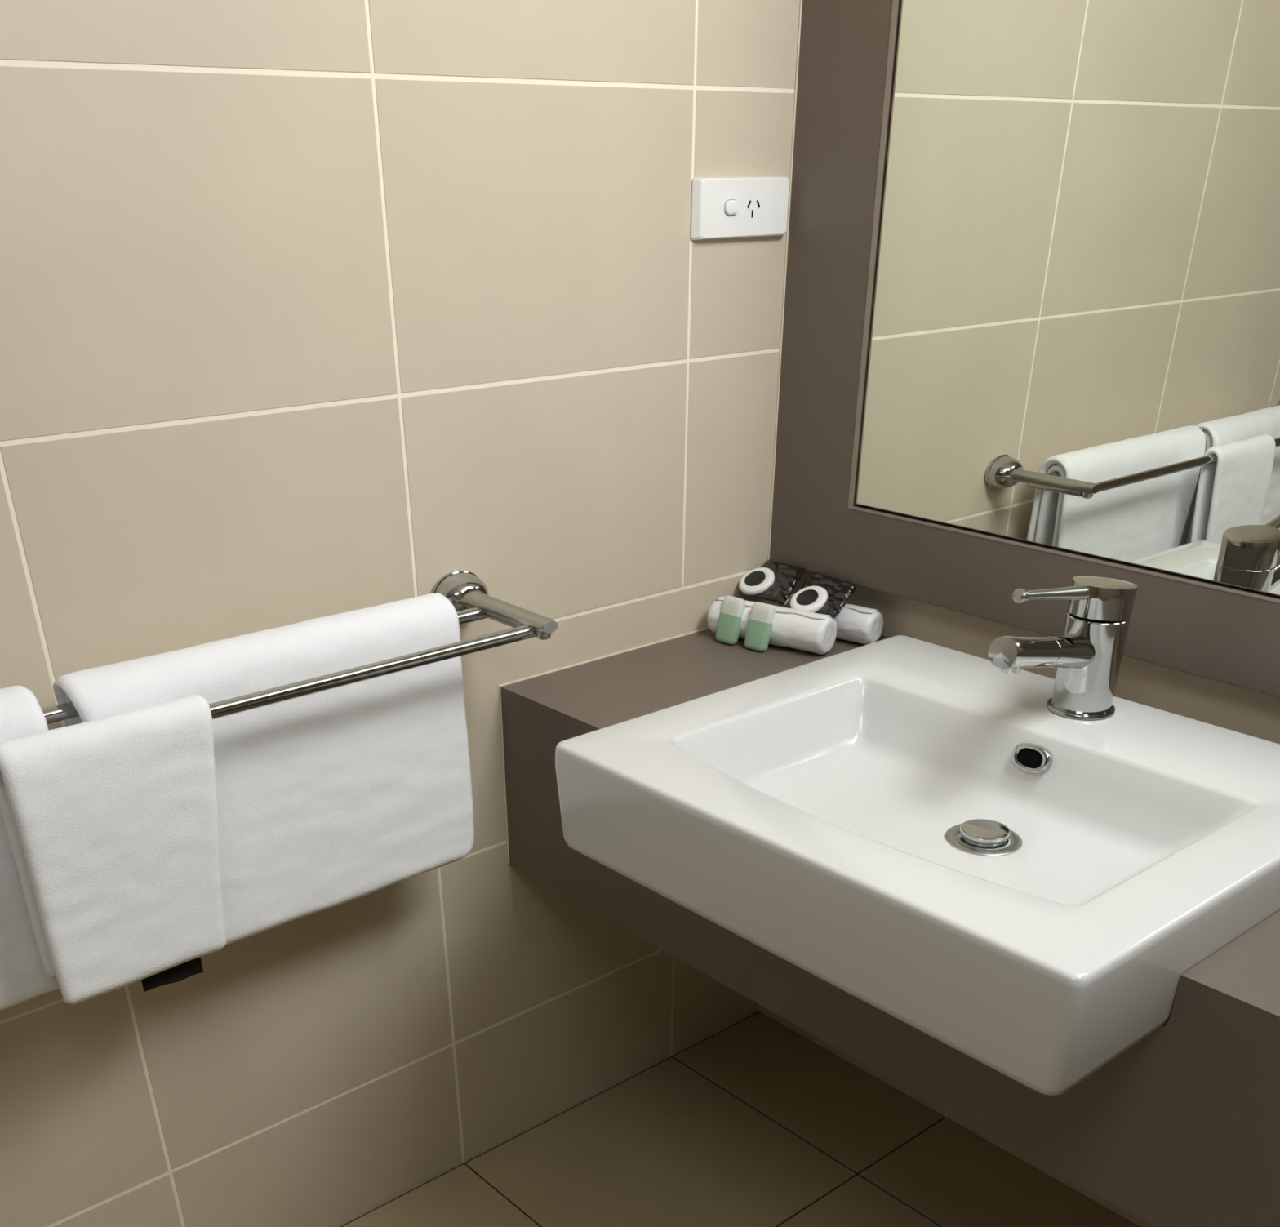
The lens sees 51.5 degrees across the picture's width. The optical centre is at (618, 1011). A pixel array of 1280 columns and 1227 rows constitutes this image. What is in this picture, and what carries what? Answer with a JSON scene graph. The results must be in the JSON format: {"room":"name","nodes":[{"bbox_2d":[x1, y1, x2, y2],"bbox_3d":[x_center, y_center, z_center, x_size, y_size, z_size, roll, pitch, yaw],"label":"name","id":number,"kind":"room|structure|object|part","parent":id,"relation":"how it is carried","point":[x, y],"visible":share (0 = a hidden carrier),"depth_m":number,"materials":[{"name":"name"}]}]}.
{"room":"hotel bathroom","nodes":[
{"label":"hotel bathroom","id":0,"kind":"room"},
{"bbox_2d":[0,0,799,1226],"bbox_3d":[-1.051,-0.328,1.016,3.600,2.220,0.100,-25,41,-33],"label":"wall","id":1,"kind":"structure","parent":0,"point":[309,309],"depth_m":1.57,"materials":[{"name":"beige tile"}]},
{"bbox_2d":[0,570,557,773],"bbox_3d":[-0.536,-0.304,1.333,1.117,0.055,0.193,-25,41,-33],"label":"towel rail","id":2,"kind":"object","parent":1,"relation":"attached to","point":[468,593],"visible":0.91,"depth_m":1.51,"materials":[{"name":"silver metal"}]},
{"bbox_2d":[0,685,60,1010],"bbox_3d":[-0.725,-0.125,1.293,0.377,0.314,0.096,-25,41,-33],"label":"bath towel","id":3,"kind":"object","parent":2,"relation":"hanging from","point":[24,976],"visible":0.3,"depth_m":1.35,"materials":[{"name":"white fabric"}]},
{"bbox_2d":[0,694,226,1005],"bbox_3d":[-0.496,-0.153,1.355,0.214,0.303,0.053,-25,41,-33],"label":"hand towel","id":4,"kind":"object","parent":2,"relation":"hanging from","point":[112,821],"visible":1,"depth_m":1.32,"materials":[{"name":"white fabric"}]},
{"bbox_2d":[53,593,474,945],"bbox_3d":[-0.385,-0.278,1.546,0.470,0.331,0.094,-25,41,-33],"label":"folded towel","id":5,"kind":"object","parent":2,"relation":"hanging from","point":[331,797],"visible":0.76,"depth_m":1.53,"materials":[{"name":"white fabric"}]},
{"bbox_3d":[-0.133,-0.484,1.609,0.036,0.022,0.160,-25,41,-33],"label":"arm","id":6,"kind":"part","parent":2,"relation":"part of","materials":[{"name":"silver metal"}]},
{"bbox_2d":[498,684,509,863],"bbox_3d":[-0.160,-0.327,1.859,0.003,0.267,0.002,-25,41,-33],"label":"trim","id":7,"kind":"structure","parent":1,"relation":"attached to","point":[500,691],"depth_m":1.85,"materials":[{"name":"beige plastic"}]},
{"bbox_2d":[500,606,782,686],"bbox_3d":[0.052,-0.539,1.942,0.561,0.003,0.002,-25,41,-33],"label":"trim","id":8,"kind":"structure","parent":1,"relation":"attached to","point":[708,628],"depth_m":1.89,"materials":[{"name":"beige plastic"}]},
{"bbox_2d":[690,176,789,239],"bbox_3d":[0.162,-1.042,1.720,0.174,0.068,0.016,-25,41,-33],"label":"power outlet","id":9,"kind":"object","parent":1,"relation":"attached to","point":[722,207],"visible":1,"depth_m":1.71,"materials":[{"name":"white plastic"}]},
{"bbox_2d":[724,200,738,215],"bbox_3d":[0.146,-1.030,1.701,0.024,0.016,0.005,-25,41,-33],"label":"rocker switch","id":10,"kind":"object","parent":9,"relation":"attached to","point":[731,206],"depth_m":1.70,"materials":[{"name":"white plastic"}]},
{"bbox_2d":[767,0,802,559],"bbox_3d":[0.229,-1.235,1.675,0.004,1.298,0.003,-25,41,-33],"label":"trim","id":11,"kind":"structure","parent":1,"relation":"attached to","point":[801,1],"depth_m":1.81,"materials":[{"name":"beige plastic"}]},
{"bbox_2d":[339,1011,1139,1226],"bbox_3d":[-0.360,1.050,0.965,3.400,0.080,2.000,-25,41,-33],"label":"floor","id":12,"kind":"structure","parent":0,"point":[755,1122],"depth_m":2.13,"materials":[{"name":"brown tile"}]},
{"bbox_2d":[758,570,1279,1226],"bbox_3d":[0.957,-0.525,1.316,0.100,2.220,2.004,-25,41,-33],"label":"wall","id":13,"kind":"structure","parent":0,"point":[1252,713],"depth_m":1.84,"materials":[{"name":"brown paint"}]},
{"bbox_2d":[500,628,1279,1226],"bbox_3d":[0.708,-0.018,1.383,0.562,0.266,1.997,-25,41,-33],"label":"countertop","id":14,"kind":"structure","parent":13,"relation":"attached to","point":[1181,1127],"depth_m":1.37,"materials":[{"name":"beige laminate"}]},
{"bbox_2d":[715,595,745,644],"bbox_3d":[0.162,-0.569,1.931,0.030,0.065,0.038,-28,42,-36],"label":"bottle","id":15,"kind":"object","parent":14,"relation":"on","point":[732,610],"visible":1,"depth_m":1.92,"materials":[{"name":"green plastic"}]},
{"bbox_2d":[744,601,775,651],"bbox_3d":[0.202,-0.551,1.904,0.038,0.065,0.030,25,40,33],"label":"bottle","id":16,"kind":"object","parent":14,"relation":"on","point":[758,632],"visible":1,"depth_m":1.90,"materials":[{"name":"green plastic"}]},
{"bbox_2d":[738,560,805,604],"bbox_3d":[0.230,-0.642,1.981,0.074,0.041,0.097,-25,41,-33],"label":"sachet","id":17,"kind":"object","parent":14,"relation":"on","point":[774,581],"visible":1,"depth_m":1.97,"materials":[{"name":"black plastic"}]},
{"bbox_2d":[707,595,836,654],"bbox_3d":[0.222,-0.561,1.927,0.190,0.055,0.057,20,38,28],"label":"cloth","id":18,"kind":"object","parent":14,"relation":"on","point":[799,629],"visible":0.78,"depth_m":1.89,"materials":[{"name":"white fabric"}]},
{"bbox_2d":[783,571,857,617],"bbox_3d":[0.291,-0.600,1.917,0.080,0.042,0.098,-25,41,-33],"label":"sachet","id":19,"kind":"object","parent":18,"relation":"on","point":[820,593],"visible":0.98,"depth_m":1.91,"materials":[{"name":"black plastic"}]},
{"bbox_2d":[782,593,884,644],"bbox_3d":[0.314,-0.578,1.956,0.150,0.051,0.054,23,39,31],"label":"cloth","id":20,"kind":"object","parent":14,"relation":"on","point":[855,624],"visible":0.48,"depth_m":1.92,"materials":[{"name":"white fabric"}]},
{"bbox_2d":[555,635,1279,1095],"bbox_3d":[0.367,-0.214,1.435,0.598,0.122,0.660,-25,41,-33],"label":"basin","id":21,"kind":"object","parent":14,"relation":"in","point":[908,824],"visible":0.99,"depth_m":1.36,"materials":[{"name":"white ceramic"}]},
{"bbox_2d":[987,575,1137,719],"bbox_3d":[0.478,-0.389,1.448,0.219,0.157,0.076,-25,41,-33],"label":"mixer tap","id":22,"kind":"object","parent":21,"relation":"on","point":[1087,656],"visible":1,"depth_m":1.45,"materials":[{"name":"silver metal"}]},
{"bbox_3d":[0.462,-0.387,1.432,0.175,0.068,0.041,-25,41,-33],"label":"spout","id":23,"kind":"part","parent":22,"relation":"part of","materials":[{"name":"silver metal"}]},
{"bbox_3d":[0.464,-0.444,1.413,0.112,0.028,0.021,-20,38,-27],"label":"lever","id":24,"kind":"part","parent":22,"relation":"part of","materials":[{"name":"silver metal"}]},
{"bbox_2d":[768,0,1279,697],"bbox_3d":[0.901,-0.834,1.056,0.048,1.300,1.996,-25,41,-33],"label":"surround","id":25,"kind":"object","parent":13,"relation":"attached to","point":[1220,632],"visible":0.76,"depth_m":1.74,"materials":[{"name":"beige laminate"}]},
{"bbox_2d":[855,0,1279,595],"bbox_3d":[0.902,-0.822,1.052,0.037,1.066,1.694,-25,41,-33],"label":"mirror","id":26,"kind":"object","parent":25,"relation":"attached to","point":[1075,340],"visible":1,"depth_m":1.52,"materials":[{"name":"beige mirror"}]}
]}

